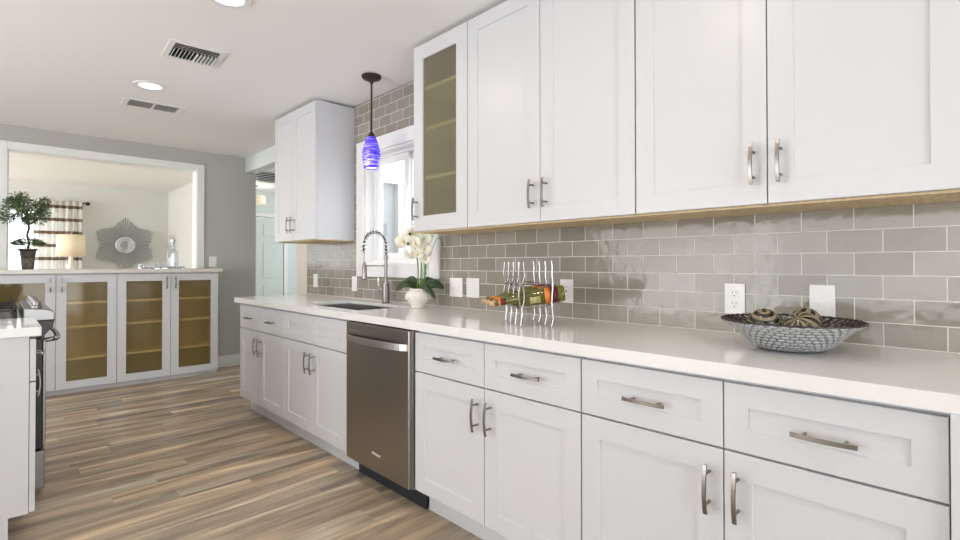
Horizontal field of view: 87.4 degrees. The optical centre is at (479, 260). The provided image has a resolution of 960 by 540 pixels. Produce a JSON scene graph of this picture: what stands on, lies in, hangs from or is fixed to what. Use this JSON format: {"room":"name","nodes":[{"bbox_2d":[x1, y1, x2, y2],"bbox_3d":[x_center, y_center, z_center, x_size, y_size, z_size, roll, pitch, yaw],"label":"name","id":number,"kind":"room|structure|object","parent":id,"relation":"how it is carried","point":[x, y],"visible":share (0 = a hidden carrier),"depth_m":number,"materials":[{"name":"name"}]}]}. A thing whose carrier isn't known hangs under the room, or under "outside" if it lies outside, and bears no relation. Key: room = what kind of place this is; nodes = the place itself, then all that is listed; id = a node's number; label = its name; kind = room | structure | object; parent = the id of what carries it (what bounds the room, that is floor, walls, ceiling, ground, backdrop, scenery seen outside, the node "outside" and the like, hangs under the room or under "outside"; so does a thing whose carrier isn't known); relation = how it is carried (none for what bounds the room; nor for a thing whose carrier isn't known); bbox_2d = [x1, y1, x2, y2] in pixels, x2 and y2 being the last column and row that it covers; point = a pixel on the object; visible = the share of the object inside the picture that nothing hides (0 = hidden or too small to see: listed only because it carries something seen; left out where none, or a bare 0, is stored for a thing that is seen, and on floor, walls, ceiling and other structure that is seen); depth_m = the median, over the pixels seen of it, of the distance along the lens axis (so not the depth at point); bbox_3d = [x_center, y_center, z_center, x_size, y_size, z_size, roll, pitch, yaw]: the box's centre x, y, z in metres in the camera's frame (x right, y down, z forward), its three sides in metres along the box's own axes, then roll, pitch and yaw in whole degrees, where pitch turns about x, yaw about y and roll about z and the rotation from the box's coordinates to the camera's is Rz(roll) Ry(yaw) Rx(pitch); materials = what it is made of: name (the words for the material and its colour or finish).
{"room":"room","nodes":[
{"label":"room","id":0,"kind":"room"},
{"bbox_2d":[17,248,37,268],"bbox_3d":[-4.065,-0.009,4.512,0.136,0.186,0.136,0,-1,-44],"label":"pot","id":1,"kind":"object","parent":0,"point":[27,255],"depth_m":4.48,"materials":[{"name":"brown metal"}]},
{"bbox_2d":[9,179,167,268],"bbox_3d":[-7.587,0.022,6.938,5.660,2.458,0.120,0,-1,-44],"label":"wall","id":2,"kind":"structure","parent":0,"point":[146,210],"depth_m":8.32,"materials":[{"name":"white paint"}]},
{"bbox_2d":[96,217,152,268],"bbox_3d":[-5.934,-0.256,8.402,0.797,0.920,0.059,0,-1,-44],"label":"sunburst mirror","id":3,"kind":"object","parent":2,"relation":"attached to","point":[125,245],"visible":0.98,"depth_m":8.39,"materials":[{"name":"grey metal"}]},
{"bbox_3d":[-7.414,-0.904,6.928,3.229,0.064,0.137,0,-1,-44],"label":"curtain rod","id":4,"kind":"object","parent":2,"relation":"attached to","visible":0},
{"bbox_2d":[33,199,82,268],"bbox_3d":[-6.466,0.142,7.702,0.577,2.110,0.082,0,-1,-44],"label":"curtain","id":5,"kind":"object","parent":4,"relation":"hanging from","point":[67,217],"visible":0.26,"depth_m":7.69,"materials":[{"name":"white fabric"}]},
{"bbox_2d":[0,124,255,355],"bbox_3d":[-4.873,-0.006,4.094,5.862,2.458,0.130,0,-1,-44],"label":"wall","id":6,"kind":"structure","parent":0,"point":[229,192],"depth_m":5.82,"materials":[{"name":"grey paint"}]},
{"bbox_2d":[0,140,203,268],"bbox_3d":[-3.782,-0.493,5.136,1.706,1.166,0.150,0,-1,-44],"label":"trim","id":7,"kind":"structure","parent":6,"relation":"attached to","point":[6,147],"depth_m":5.09,"materials":[{"name":"white"}]},
{"bbox_2d":[209,256,215,266],"bbox_3d":[-3.058,0.019,5.744,0.080,0.120,0.010,0,-1,-44],"label":"wall switch","id":8,"kind":"object","parent":6,"relation":"attached to","point":[212,260],"visible":1,"depth_m":5.74,"materials":[{"name":"white plastic"}]},
{"bbox_2d":[218,354,239,367],"bbox_3d":[-2.877,1.173,5.904,0.462,0.130,0.014,0,-1,-44],"label":"baseboard","id":9,"kind":"structure","parent":6,"relation":"attached to","point":[226,360],"depth_m":5.84,"materials":[{"name":"white"}]},
{"bbox_2d":[168,182,192,267],"bbox_3d":[-4.158,0.025,7.515,0.080,2.458,3.806,0,-1,-44],"label":"wall","id":10,"kind":"structure","parent":0,"point":[180,200],"depth_m":8.26,"materials":[{"name":"white paint"}]},
{"bbox_2d":[8,365,482,539],"bbox_3d":[-1.783,1.240,2.936,8.720,0.060,13.920,0,-1,-44],"label":"floor","id":11,"kind":"structure","parent":0,"point":[190,457],"depth_m":2.74,"materials":[{"name":"brown wood"}]},
{"bbox_2d":[0,336,43,539],"bbox_3d":[-2.317,0.765,2.148,0.681,0.874,0.530,0,-1,-44],"label":"base cabinet","id":12,"kind":"object","parent":11,"relation":"on","point":[18,374],"visible":1,"depth_m":2.12,"materials":[{"name":"grey paint"}]},
{"bbox_2d":[0,317,41,338],"bbox_3d":[-2.327,0.308,2.134,0.673,0.040,0.548,0,-1,-44],"label":"countertop","id":13,"kind":"structure","parent":12,"relation":"on","point":[12,327],"depth_m":2.16,"materials":[{"name":"white stone"}]},
{"bbox_2d":[0,296,59,488],"bbox_3d":[-2.739,0.696,2.648,0.778,0.963,0.760,0,-1,-44],"label":"gas range","id":14,"kind":"object","parent":11,"relation":"on","point":[31,307],"visible":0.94,"depth_m":2.59,"materials":[{"name":"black metal"}]},
{"bbox_2d":[0,309,21,318],"bbox_3d":[-2.791,0.297,2.602,0.595,0.010,0.720,0,-1,-44],"label":"cooktop","id":15,"kind":"object","parent":14,"relation":"in","point":[3,315],"depth_m":2.65,"materials":[{"name":"black ceramic"}]},
{"bbox_2d":[0,273,116,395],"bbox_3d":[-3.933,0.676,4.639,0.904,1.102,0.375,0,-1,-44],"label":"display cabinet","id":16,"kind":"object","parent":11,"relation":"on","point":[84,305],"visible":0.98,"depth_m":4.80,"materials":[{"name":"grey paint"}]},
{"bbox_2d":[15,299,106,305],"bbox_3d":[-3.951,0.397,4.659,0.866,0.018,0.300,0,-1,-44],"label":"shelf","id":17,"kind":"object","parent":16,"relation":"attached to","point":[64,302],"depth_m":4.70,"materials":[{"name":"beige"}]},
{"bbox_2d":[55,321,106,328],"bbox_3d":[-3.951,0.620,4.657,0.866,0.018,0.300,0,-1,-44],"label":"shelf","id":18,"kind":"object","parent":16,"relation":"attached to","point":[69,324],"depth_m":4.77,"materials":[{"name":"beige"}]},
{"bbox_2d":[55,350,106,361],"bbox_3d":[-3.950,0.913,4.654,0.866,0.018,0.300,0,-1,-44],"label":"shelf","id":19,"kind":"object","parent":16,"relation":"attached to","point":[75,354],"depth_m":4.79,"materials":[{"name":"beige"}]},
{"bbox_2d":[0,268,222,273],"bbox_3d":[-3.676,0.108,5.014,1.903,0.039,0.524,0,-1,-44],"label":"countertop","id":20,"kind":"structure","parent":16,"relation":"on","point":[2,271],"depth_m":4.74,"materials":[{"name":"grey stone"}]},
{"bbox_2d":[0,191,53,268],"bbox_3d":[-4.077,-0.267,4.506,0.386,0.702,0.232,0,-1,-44],"label":"potted topiary","id":21,"kind":"object","parent":20,"relation":"on","point":[27,255],"visible":1,"depth_m":4.49,"materials":[{"name":"green plant"}]},
{"bbox_2d":[150,266,184,268],"bbox_3d":[-3.289,0.076,5.287,0.323,0.026,0.208,0,-1,-44],"label":"serving tray","id":22,"kind":"object","parent":20,"relation":"on","point":[151,267],"visible":0.98,"depth_m":5.21,"materials":[{"name":"silver metal"}]},
{"bbox_2d":[166,239,178,266],"bbox_3d":[-3.257,-0.072,5.320,0.114,0.312,0.114,0,-1,-44],"label":"decanter","id":23,"kind":"object","parent":22,"relation":"on","point":[172,241],"visible":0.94,"depth_m":5.30,"materials":[{"name":"clear glass"}]},
{"bbox_2d":[116,272,217,385],"bbox_3d":[-3.282,0.681,5.266,0.904,1.102,0.375,0,-1,-44],"label":"display cabinet","id":24,"kind":"object","parent":11,"relation":"on","point":[167,323],"visible":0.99,"depth_m":5.26,"materials":[{"name":"grey paint"}]},
{"bbox_2d":[126,295,209,301],"bbox_3d":[-3.300,0.403,5.287,0.866,0.018,0.300,0,-1,-44],"label":"shelf","id":25,"kind":"object","parent":24,"relation":"attached to","point":[129,298],"depth_m":5.23,"materials":[{"name":"beige"}]},
{"bbox_2d":[126,315,209,323],"bbox_3d":[-3.299,0.625,5.285,0.866,0.018,0.300,0,-1,-44],"label":"shelf","id":26,"kind":"object","parent":24,"relation":"attached to","point":[151,318],"depth_m":5.20,"materials":[{"name":"beige"}]},
{"bbox_2d":[126,341,209,353],"bbox_3d":[-3.299,0.918,5.282,0.866,0.018,0.300,0,-1,-44],"label":"shelf","id":27,"kind":"object","parent":24,"relation":"attached to","point":[148,347],"depth_m":5.22,"materials":[{"name":"beige"}]},
{"bbox_2d":[240,304,295,433],"bbox_3d":[-1.437,0.771,3.968,0.671,0.896,0.860,0,-1,-44],"label":"base cabinet","id":28,"kind":"object","parent":11,"relation":"on","point":[262,337],"visible":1,"depth_m":3.73,"materials":[{"name":"grey paint"}]},
{"bbox_2d":[284,310,358,468],"bbox_3d":[-0.838,0.765,3.346,0.671,0.896,0.856,0,-1,-44],"label":"base cabinet","id":29,"kind":"object","parent":11,"relation":"on","point":[315,346],"visible":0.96,"depth_m":3.10,"materials":[{"name":"grey paint"}]},
{"bbox_2d":[346,321,428,509],"bbox_3d":[-0.338,0.773,2.783,0.666,0.868,0.623,0,-1,-44],"label":"dishwasher","id":30,"kind":"object","parent":11,"relation":"on","point":[381,370],"visible":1,"depth_m":2.53,"materials":[{"name":"grey metal"}]},
{"bbox_2d":[415,331,584,539],"bbox_3d":[0.229,0.753,2.239,0.671,0.896,0.932,0,-1,-44],"label":"base cabinet","id":31,"kind":"object","parent":11,"relation":"on","point":[498,427],"visible":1,"depth_m":1.98,"materials":[{"name":"grey paint"}]},
{"bbox_2d":[582,357,950,539],"bbox_3d":[0.872,0.747,1.572,0.671,0.896,0.910,0,-1,-44],"label":"base cabinet","id":32,"kind":"object","parent":11,"relation":"on","point":[667,454],"visible":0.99,"depth_m":1.32,"materials":[{"name":"grey paint"}]},
{"bbox_2d":[950,414,959,539],"bbox_3d":[1.407,0.752,1.035,0.650,0.874,0.600,0,-1,-44],"label":"base cabinet","id":33,"kind":"object","parent":11,"relation":"on","point":[954,418],"visible":1,"depth_m":1.02,"materials":[{"name":"grey paint"}]},
{"bbox_2d":[234,294,959,414],"bbox_3d":[-0.084,0.310,2.593,0.659,0.040,4.895,0,-1,-44],"label":"countertop","id":34,"kind":"structure","parent":33,"relation":"on","point":[920,379],"depth_m":1.58,"materials":[{"name":"white stone"}]},
{"bbox_2d":[319,303,389,309],"bbox_3d":[-0.833,0.414,3.316,0.372,0.197,0.742,0,-1,-44],"label":"sink","id":35,"kind":"object","parent":34,"relation":"in","point":[351,306],"visible":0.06,"depth_m":3.59,"materials":[{"name":"silver metal"}]},
{"bbox_2d":[350,306,389,309],"bbox_3d":[-0.696,0.413,3.174,0.372,0.197,0.348,0,-1,-44],"label":"basin","id":36,"kind":"object","parent":35,"relation":"in","point":[376,307],"depth_m":3.36,"materials":[{"name":"silver metal"}]},
{"bbox_2d":[361,230,389,302],"bbox_3d":[-0.718,0.044,3.453,0.226,0.509,0.060,0,-1,-44],"label":"kitchen faucet","id":37,"kind":"object","parent":34,"relation":"on","point":[385,290],"visible":1,"depth_m":3.48,"materials":[{"name":"silver metal"}]},
{"bbox_2d":[394,224,444,307],"bbox_3d":[-0.369,0.029,3.116,0.308,0.533,0.165,0,-1,10],"label":"potted orchid","id":38,"kind":"object","parent":34,"relation":"on","point":[418,295],"visible":0.85,"depth_m":3.09,"materials":[{"name":"white plant"}]},
{"bbox_2d":[503,261,553,326],"bbox_3d":[0.211,0.144,2.248,0.151,0.280,0.314,0,-1,-10],"label":"wine rack","id":39,"kind":"object","parent":34,"relation":"on","point":[509,283],"visible":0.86,"depth_m":2.20,"materials":[{"name":"grey metal"}]},
{"bbox_2d":[482,285,543,302],"bbox_3d":[0.171,0.157,2.338,0.327,0.095,0.071,0,-1,2],"label":"wine bottle","id":40,"kind":"object","parent":39,"relation":"in","point":[504,293],"visible":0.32,"depth_m":2.33,"materials":[{"name":"green glass"}]},
{"bbox_2d":[485,284,556,303],"bbox_3d":[0.187,0.156,2.251,0.327,0.095,0.072,0,-1,3],"label":"wine bottle","id":41,"kind":"object","parent":39,"relation":"in","point":[509,294],"visible":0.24,"depth_m":2.24,"materials":[{"name":"green glass"}]},
{"bbox_2d":[489,285,565,306],"bbox_3d":[0.203,0.155,2.165,0.327,0.095,0.071,0,-1,6],"label":"wine bottle","id":42,"kind":"object","parent":39,"relation":"in","point":[539,296],"visible":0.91,"depth_m":2.13,"materials":[{"name":"green glass"}]},
{"bbox_2d":[721,313,868,352],"bbox_3d":[0.976,0.231,1.579,0.393,0.094,0.393,0,-1,39],"label":"woven bowl","id":43,"kind":"object","parent":34,"relation":"on","point":[834,330],"visible":0.95,"depth_m":1.47,"materials":[{"name":"grey wicker"}]},
{"bbox_2d":[747,308,781,324],"bbox_3d":[0.906,0.202,1.600,0.096,0.096,0.096,0,-1,-24],"label":"decorative ball","id":44,"kind":"object","parent":43,"relation":"in","point":[763,315],"visible":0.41,"depth_m":1.57,"materials":[{"name":"ceramic"}]},
{"bbox_2d":[783,312,822,326],"bbox_3d":[0.982,0.209,1.528,0.104,0.104,0.104,0,-1,-15],"label":"decorative ball","id":45,"kind":"object","parent":43,"relation":"in","point":[803,319],"visible":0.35,"depth_m":1.50,"materials":[{"name":"brown ceramic"}]},
{"bbox_2d":[790,307,822,324],"bbox_3d":[1.046,0.198,1.614,0.092,0.092,0.092,0,-1,-19],"label":"decorative ball","id":46,"kind":"object","parent":43,"relation":"in","point":[803,309],"visible":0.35,"depth_m":1.59,"materials":[{"name":"brown ceramic"}]},
{"bbox_3d":[-6.084,0.895,7.461,0.560,0.720,0.500,0,-1,-44],"label":"side table","id":47,"kind":"object","parent":11,"relation":"on","visible":0},
{"bbox_2d":[56,232,85,268],"bbox_3d":[-6.085,0.060,7.468,0.353,0.949,0.353,0,-1,-44],"label":"table lamp","id":48,"kind":"object","parent":47,"relation":"on","point":[70,245],"visible":0.76,"depth_m":7.35,"materials":[{"name":"beige fabric"}]},
{"bbox_2d":[0,0,506,192],"bbox_3d":[-1.785,-1.298,2.959,8.720,0.100,13.920,0,-1,-44],"label":"ceiling","id":49,"kind":"structure","parent":0,"point":[67,66],"depth_m":3.20,"materials":[{"name":"white paint"}]},
{"bbox_2d":[132,80,166,90],"bbox_3d":[-2.346,-1.239,3.571,0.209,0.006,0.209,0,-1,-44],"label":"recessed light","id":50,"kind":"object","parent":49,"relation":"in","point":[147,85],"visible":1,"depth_m":3.56,"materials":[{"name":"white"}]},
{"bbox_2d":[120,97,185,114],"bbox_3d":[-2.624,-1.234,4.032,0.410,0.006,0.250,0,-1,-42],"label":"ceiling vent","id":51,"kind":"object","parent":49,"relation":"in","point":[127,101],"visible":1,"depth_m":4.02,"materials":[{"name":"white metal"}]},
{"bbox_2d":[128,100,175,111],"bbox_3d":[-2.624,-1.233,4.032,0.330,0.003,0.180,0,-1,-42],"label":"grille","id":52,"kind":"object","parent":51,"relation":"attached to","point":[132,103],"depth_m":4.03,"materials":[{"name":"white metal"}]},
{"bbox_2d":[161,38,227,68],"bbox_3d":[-1.727,-1.238,3.035,0.300,0.017,0.310,0,-1,-41],"label":"ceiling vent","id":53,"kind":"object","parent":49,"relation":"in","point":[175,49],"visible":1,"depth_m":3.03,"materials":[{"name":"white metal"}]},
{"bbox_2d":[209,0,251,8],"bbox_3d":[-1.201,-1.250,2.396,0.209,0.006,0.209,0,-1,-44],"label":"recessed light","id":54,"kind":"object","parent":49,"relation":"in","point":[232,4],"visible":1,"depth_m":2.44,"materials":[{"name":"white"}]},
{"bbox_2d":[256,185,265,204],"bbox_3d":[-3.617,-1.049,8.051,0.330,0.299,0.330,0,-1,-44],"label":"hall ceiling light","id":55,"kind":"object","parent":49,"relation":"attached to","point":[260,199],"visible":0.36,"depth_m":7.99,"materials":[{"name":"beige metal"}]},
{"bbox_2d":[256,171,274,182],"bbox_3d":[-3.105,-1.202,7.269,0.600,0.009,0.920,0,-1,-44],"label":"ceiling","id":56,"kind":"structure","parent":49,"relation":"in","point":[265,176],"depth_m":7.28,"materials":[{"name":"white"}]},
{"bbox_2d":[361,72,380,169],"bbox_3d":[-0.733,-0.930,3.392,0.132,0.627,0.132,0,-1,-44],"label":"pendant light","id":57,"kind":"object","parent":49,"relation":"hanging from","point":[371,155],"visible":1,"depth_m":3.35,"materials":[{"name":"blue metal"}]},
{"bbox_2d":[245,146,274,173],"bbox_3d":[-2.220,-1.138,5.486,0.122,0.173,1.564,0,-1,-44],"label":"ceiling beam","id":58,"kind":"structure","parent":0,"point":[264,160],"depth_m":5.69,"materials":[{"name":"white paint"}]},
{"bbox_2d":[256,192,296,294],"bbox_3d":[-3.636,0.039,9.078,2.840,2.458,0.120,0,-1,-44],"label":"wall","id":59,"kind":"structure","parent":0,"point":[269,207],"depth_m":9.15,"materials":[{"name":"white paint"}]},
{"bbox_2d":[256,213,287,295],"bbox_3d":[-3.832,0.220,8.774,0.937,2.090,0.041,0,-1,-44],"label":"door","id":60,"kind":"structure","parent":59,"relation":"in","point":[271,256],"depth_m":8.87,"materials":[{"name":"white paint"}]},
{"bbox_2d":[390,160,404,166],"bbox_3d":[-0.620,0.006,5.846,2.780,2.458,0.120,0,-1,-44],"label":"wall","id":61,"kind":"structure","parent":0,"point":[399,163],"depth_m":5.52,"materials":[{"name":"white paint"}]},
{"bbox_2d":[297,244,948,352],"bbox_3d":[1.167,-0.032,1.888,0.140,2.458,8.300,0,-1,-44],"label":"wall","id":62,"kind":"structure","parent":0,"point":[301,248],"depth_m":4.74,"materials":[{"name":"grey tile"}]},
{"bbox_2d":[275,100,354,243],"bbox_3d":[-1.409,-0.683,4.181,0.374,1.068,0.766,0,-1,-44],"label":"upper cabinet","id":63,"kind":"object","parent":62,"relation":"attached to","point":[315,142],"visible":1,"depth_m":3.96,"materials":[{"name":"grey paint"}]},
{"bbox_2d":[356,125,439,278],"bbox_3d":[-0.566,-0.400,3.664,0.176,1.050,1.027,0,-1,-44],"label":"window","id":64,"kind":"structure","parent":62,"relation":"in","point":[369,183],"depth_m":3.86,"materials":[{"name":"white wood"}]},
{"bbox_2d":[411,21,506,234],"bbox_3d":[-0.120,-0.694,2.844,0.374,1.074,0.460,0,-1,-44],"label":"upper cabinet","id":65,"kind":"object","parent":62,"relation":"attached to","point":[440,200],"visible":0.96,"depth_m":2.87,"materials":[{"name":"grey paint"}]},
{"bbox_2d":[425,75,455,103],"bbox_3d":[-0.112,-0.978,2.855,0.274,0.020,0.422,0,-1,-44],"label":"shelf","id":66,"kind":"object","parent":65,"relation":"attached to","point":[443,91],"depth_m":2.88,"materials":[{"name":"beige"}]},
{"bbox_2d":[425,118,455,140],"bbox_3d":[-0.112,-0.747,2.853,0.274,0.020,0.422,0,-1,-44],"label":"shelf","id":67,"kind":"object","parent":65,"relation":"attached to","point":[446,130],"depth_m":2.88,"materials":[{"name":"beige"}]},
{"bbox_2d":[425,170,455,186],"bbox_3d":[-0.112,-0.466,2.850,0.274,0.020,0.422,0,-1,-44],"label":"shelf","id":68,"kind":"object","parent":65,"relation":"attached to","point":[447,179],"depth_m":2.87,"materials":[{"name":"beige"}]},
{"bbox_2d":[468,0,669,231],"bbox_3d":[0.365,-0.699,2.339,0.374,1.074,0.936,0,-1,-44],"label":"upper cabinet","id":69,"kind":"object","parent":62,"relation":"attached to","point":[552,83],"visible":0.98,"depth_m":2.19,"materials":[{"name":"grey paint"}]},
{"bbox_2d":[307,80,959,353],"bbox_3d":[0.365,-0.482,2.616,0.010,1.543,5.655,0,-1,-44],"label":"wall tile","id":70,"kind":"structure","parent":62,"relation":"attached to","point":[895,270],"depth_m":2.02,"materials":[{"name":"grey tile"}]},
{"bbox_2d":[313,274,317,286],"bbox_3d":[-1.478,0.184,4.509,0.009,0.118,0.079,0,-1,-44],"label":"wall outlet","id":71,"kind":"object","parent":70,"relation":"attached to","point":[315,276],"visible":1,"depth_m":4.50,"materials":[{"name":"white plastic"}]},
{"bbox_2d":[352,276,356,290],"bbox_3d":[-1.005,0.189,4.018,0.009,0.118,0.077,0,-1,-44],"label":"wall outlet","id":72,"kind":"object","parent":70,"relation":"attached to","point":[354,278],"visible":1,"depth_m":4.01,"materials":[{"name":"white plastic"}]},
{"bbox_2d":[450,278,462,296],"bbox_3d":[-0.151,0.170,3.129,0.012,0.118,0.118,0,-1,-44],"label":"wall switch","id":73,"kind":"object","parent":70,"relation":"attached to","point":[456,284],"visible":1,"depth_m":3.12,"materials":[{"name":"white plastic"}]},
{"bbox_2d":[466,278,479,297],"bbox_3d":[-0.043,0.167,3.020,0.009,0.118,0.112,0,-1,-44],"label":"wall switch","id":74,"kind":"object","parent":70,"relation":"attached to","point":[472,284],"visible":1,"depth_m":3.01,"materials":[{"name":"white plastic"}]},
{"bbox_2d":[560,279,572,302],"bbox_3d":[0.435,0.156,2.523,0.009,0.118,0.079,0,-1,-44],"label":"wall outlet","id":75,"kind":"object","parent":70,"relation":"attached to","point":[567,283],"visible":0.84,"depth_m":2.51,"materials":[{"name":"white plastic"}]},
{"bbox_2d":[563,284,568,297],"bbox_3d":[0.433,0.156,2.521,0.002,0.066,0.034,0,-1,-44],"label":"receptacle","id":76,"kind":"object","parent":75,"relation":"attached to","point":[566,286],"depth_m":2.52,"materials":[{"name":"white plastic"}]},
{"bbox_2d":[725,283,744,313],"bbox_3d":[0.989,0.150,1.949,0.009,0.118,0.075,0,-1,-44],"label":"wall outlet","id":77,"kind":"object","parent":70,"relation":"attached to","point":[734,293],"visible":0.96,"depth_m":1.95,"materials":[{"name":"white plastic"}]},
{"bbox_2d":[730,290,738,296],"bbox_3d":[0.986,0.129,1.947,0.002,0.027,0.033,0,-1,-44],"label":"receptacle","id":78,"kind":"object","parent":77,"relation":"attached to","point":[733,293],"depth_m":1.95,"materials":[{"name":"white plastic"}]},
{"bbox_2d":[730,301,738,307],"bbox_3d":[0.986,0.171,1.946,0.002,0.027,0.033,0,-1,-44],"label":"receptacle","id":79,"kind":"object","parent":77,"relation":"attached to","point":[733,304],"depth_m":1.94,"materials":[{"name":"white plastic"}]},
{"bbox_2d":[809,285,835,316],"bbox_3d":[1.188,0.146,1.743,0.006,0.120,0.076,0,-1,-44],"label":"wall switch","id":80,"kind":"object","parent":70,"relation":"attached to","point":[821,297],"visible":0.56,"depth_m":1.74,"materials":[{"name":"white plastic"}]},
{"bbox_2d":[636,0,959,220],"bbox_3d":[1.005,-0.706,1.675,0.374,1.074,0.902,0,-1,-44],"label":"upper cabinet","id":81,"kind":"object","parent":62,"relation":"attached to","point":[744,107],"visible":1,"depth_m":1.52,"materials":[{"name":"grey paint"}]},
{"label":"outside","id":82,"kind":"structure","parent":0,"visible":0},
{"bbox_3d":[1.334,1.437,8.909,9.700,0.150,17.000,0,-1,-44],"label":"patio","id":83,"kind":"object","parent":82,"visible":0},
{"bbox_2d":[383,164,422,252],"bbox_3d":[-0.503,0.160,5.811,2.860,2.350,0.089,0,-1,-44],"label":"hall exterior","id":84,"kind":"structure","parent":83,"relation":"on","point":[393,175],"depth_m":5.41,"materials":[{"name":"grey"}]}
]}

